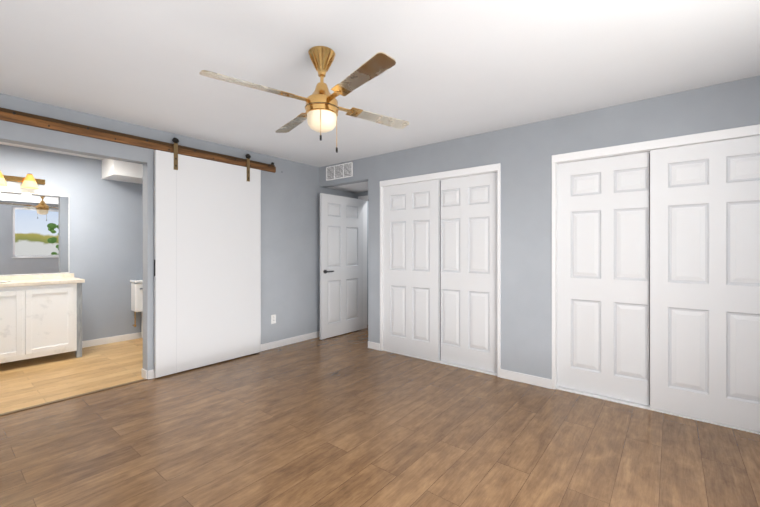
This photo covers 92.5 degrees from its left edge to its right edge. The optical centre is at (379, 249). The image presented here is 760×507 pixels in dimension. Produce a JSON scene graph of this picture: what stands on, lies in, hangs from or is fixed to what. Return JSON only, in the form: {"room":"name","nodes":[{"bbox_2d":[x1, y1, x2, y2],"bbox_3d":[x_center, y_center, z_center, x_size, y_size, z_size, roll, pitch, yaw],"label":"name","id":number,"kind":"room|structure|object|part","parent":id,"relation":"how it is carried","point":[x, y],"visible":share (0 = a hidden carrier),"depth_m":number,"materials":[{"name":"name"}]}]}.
{"room":"bedroom","nodes":[
{"label":"bedroom","id":0,"kind":"room"},
{"bbox_2d":[0,144,139,340],"bbox_3d":[-4.046,0.040,4.449,0.120,2.440,3.340,0,0,39],"label":"wall","id":1,"kind":"structure","parent":0,"point":[105,239],"depth_m":4.76,"materials":[{"name":"paint"}]},
{"bbox_2d":[0,170,44,188],"bbox_3d":[-4.286,-0.790,3.903,0.180,0.160,1.050,0,0,39],"label":"sconce","id":2,"kind":"object","parent":1,"relation":"attached to","point":[29,181],"visible":1,"depth_m":4.16,"materials":[{"name":"gold metal"}]},
{"bbox_2d":[0,190,68,275],"bbox_3d":[-4.343,-0.182,3.966,0.012,0.955,1.476,0,0,39],"label":"vanity mirror","id":3,"kind":"object","parent":1,"relation":"attached to","point":[34,233],"visible":1,"depth_m":4.28,"materials":[{"name":"white mirror"}]},
{"bbox_2d":[82,332,141,347],"bbox_3d":[-3.995,1.217,4.408,0.013,0.085,3.100,0,0,39],"label":"baseboard","id":4,"kind":"structure","parent":1,"relation":"attached to","point":[107,340],"depth_m":4.87,"materials":[{"name":"white wood"}]},
{"bbox_2d":[140,184,142,331],"bbox_3d":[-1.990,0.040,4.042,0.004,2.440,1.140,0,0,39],"label":"wall","id":5,"kind":"structure","parent":0,"point":[141,185],"depth_m":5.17,"materials":[{"name":"paint"}]},
{"bbox_2d":[0,93,367,378],"bbox_3d":[-1.641,0.040,4.377,0.120,2.440,6.640,0,0,39],"label":"wall","id":6,"kind":"structure","parent":0,"point":[291,191],"depth_m":4.57,"materials":[{"name":"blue paint"}]},
{"bbox_2d":[0,107,275,377],"bbox_3d":[-2.224,0.067,3.489,0.081,2.385,3.086,0,0,39],"label":"barn door","id":7,"kind":"structure","parent":6,"relation":"in","point":[207,262],"depth_m":3.86,"materials":[{"name":"white paint"}]},
{"bbox_3d":[-2.231,-1.033,3.494,0.064,0.112,3.086,0,0,39],"label":"barn door rail","id":8,"kind":"part","parent":7,"relation":"part of","materials":[{"name":"brown wood"}]},
{"bbox_2d":[144,331,319,379],"bbox_3d":[-1.563,1.217,4.371,0.016,0.085,2.213,0,0,39],"label":"baseboard","id":9,"kind":"structure","parent":6,"relation":"attached to","point":[283,342],"depth_m":4.74,"materials":[{"name":"white wood"}]},
{"bbox_2d":[271,314,275,323],"bbox_3d":[-1.355,0.890,4.631,0.008,0.114,0.070,0,0,39],"label":"electrical outlet plate","id":10,"kind":"object","parent":6,"relation":"attached to","point":[273,319],"visible":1,"depth_m":4.62,"materials":[{"name":"white plastic"}]},
{"bbox_2d":[355,191,367,198],"bbox_3d":[0.044,0.039,5.518,1.080,2.440,0.150,0,0,39],"label":"wall","id":11,"kind":"structure","parent":0,"point":[361,194],"depth_m":5.68,"materials":[{"name":"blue paint"}]},
{"bbox_2d":[320,193,362,339],"bbox_3d":[-0.547,0.235,5.376,0.159,2.025,0.878,0,0,39],"label":"entry door","id":12,"kind":"structure","parent":11,"relation":"in","point":[341,264],"depth_m":5.32,"materials":[{"name":"white wood"}]},
{"bbox_2d":[358,195,367,328],"bbox_3d":[0.092,0.212,5.497,1.010,2.095,0.146,0,0,39],"label":"door frame","id":13,"kind":"structure","parent":11,"relation":"attached to","point":[364,199],"depth_m":5.78,"materials":[{"name":"white wood"}]},
{"bbox_2d":[0,325,759,506],"bbox_3d":[-0.440,1.290,3.413,7.040,0.060,6.640,0,0,39],"label":"floor","id":14,"kind":"structure","parent":0,"point":[350,419],"depth_m":2.41,"materials":[{"name":"brown laminate"}]},
{"bbox_2d":[0,285,81,363],"bbox_3d":[-4.218,0.825,3.725,0.507,0.870,1.744,0,0,39],"label":"bathroom vanity","id":15,"kind":"object","parent":14,"relation":"on","point":[40,315],"depth_m":3.97,"materials":[{"name":"wood"}]},
{"bbox_2d":[0,277,83,288],"bbox_3d":[-4.207,0.370,3.729,0.520,0.040,1.764,0,0,39],"label":"countertop","id":16,"kind":"structure","parent":15,"relation":"on","point":[31,280],"depth_m":4.08,"materials":[{"name":"beige stone"}]},
{"bbox_2d":[0,379,147,415],"bbox_3d":[-2.613,1.257,3.086,0.042,0.007,1.130,0,0,39],"label":"threshold strip","id":17,"kind":"object","parent":14,"relation":"on","point":[47,403],"depth_m":3.06,"materials":[{"name":"brown wood"}]},
{"bbox_2d":[130,279,142,337],"bbox_3d":[-3.059,0.842,5.003,0.721,0.835,0.450,0,0,39],"label":"toilet","id":18,"kind":"object","parent":14,"relation":"on","point":[136,295],"visible":0.29,"depth_m":4.98,"materials":[{"name":"white ceramic"}]},
{"bbox_2d":[0,0,759,166],"bbox_3d":[-0.440,-1.220,3.412,7.040,0.080,6.640,0,0,39],"label":"ceiling","id":19,"kind":"structure","parent":0,"point":[461,68],"depth_m":2.27,"materials":[{"name":"white paint"}]},
{"bbox_2d":[102,158,142,183],"bbox_3d":[-3.167,-1.056,5.063,0.480,0.250,1.040,0,0,39],"label":"soffit beam","id":20,"kind":"structure","parent":19,"relation":"attached to","point":[118,170],"depth_m":4.67,"materials":[{"name":"white paint"}]},
{"bbox_2d":[199,46,408,152],"bbox_3d":[-0.349,-0.884,2.185,0.989,0.591,0.989,0,0,9],"label":"ceiling fan","id":21,"kind":"object","parent":19,"relation":"hanging from","point":[322,109],"visible":1,"depth_m":2.11,"materials":[{"name":"gold metal"}]},
{"bbox_2d":[328,181,367,192],"bbox_3d":[-0.181,-1.041,5.237,1.080,0.280,0.630,0,0,39],"label":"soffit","id":22,"kind":"structure","parent":19,"relation":"attached to","point":[358,187],"depth_m":5.30,"materials":[{"name":"white paint"}]},
{"bbox_2d":[319,75,759,378],"bbox_3d":[1.113,0.040,3.717,5.000,2.440,0.120,0,0,39],"label":"wall","id":23,"kind":"structure","parent":0,"point":[522,154],"depth_m":3.40,"materials":[{"name":"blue paint"}]},
{"bbox_2d":[326,162,352,180],"bbox_3d":[-0.562,-1.063,4.977,0.510,0.195,0.011,0,0,39],"label":"air vent","id":24,"kind":"object","parent":23,"relation":"in","point":[340,171],"visible":1,"depth_m":4.96,"materials":[{"name":"white metal"}]},
{"bbox_2d":[383,179,439,360],"bbox_3d":[0.353,0.224,4.300,0.780,2.044,0.034,0,0,39],"label":"closet door","id":25,"kind":"structure","parent":23,"relation":"in","point":[411,269],"depth_m":4.26,"materials":[{"name":"white wood"}]},
{"bbox_2d":[440,172,496,372],"bbox_3d":[0.910,0.224,3.905,0.780,2.044,0.037,0,0,39],"label":"closet door","id":26,"kind":"structure","parent":23,"relation":"in","point":[468,271],"depth_m":3.87,"materials":[{"name":"white paint"}]},
{"bbox_2d":[500,369,551,388],"bbox_3d":[1.366,1.218,3.428,0.469,0.085,0.013,0,0,39],"label":"baseboard","id":27,"kind":"structure","parent":23,"relation":"attached to","point":[527,379],"depth_m":3.41,"materials":[{"name":"white wood"}]},
{"bbox_2d":[380,124,759,433],"bbox_3d":[1.405,0.207,3.475,3.513,2.107,0.132,0,0,39],"label":"trim","id":28,"kind":"structure","parent":23,"relation":"attached to","point":[704,137],"depth_m":3.27,"materials":[{"name":"white wood"}]},
{"bbox_2d":[557,151,649,405],"bbox_3d":[1.931,0.224,3.085,0.780,2.044,0.037,0,0,39],"label":"closet door","id":29,"kind":"structure","parent":23,"relation":"in","point":[603,276],"depth_m":3.08,"materials":[{"name":"white painted wood"}]},
{"bbox_2d":[650,135,759,431],"bbox_3d":[2.437,0.225,2.627,0.780,2.044,0.034,0,0,39],"label":"closet door","id":30,"kind":"structure","parent":23,"relation":"in","point":[704,281],"depth_m":2.65,"materials":[{"name":"white wood"}]}
]}

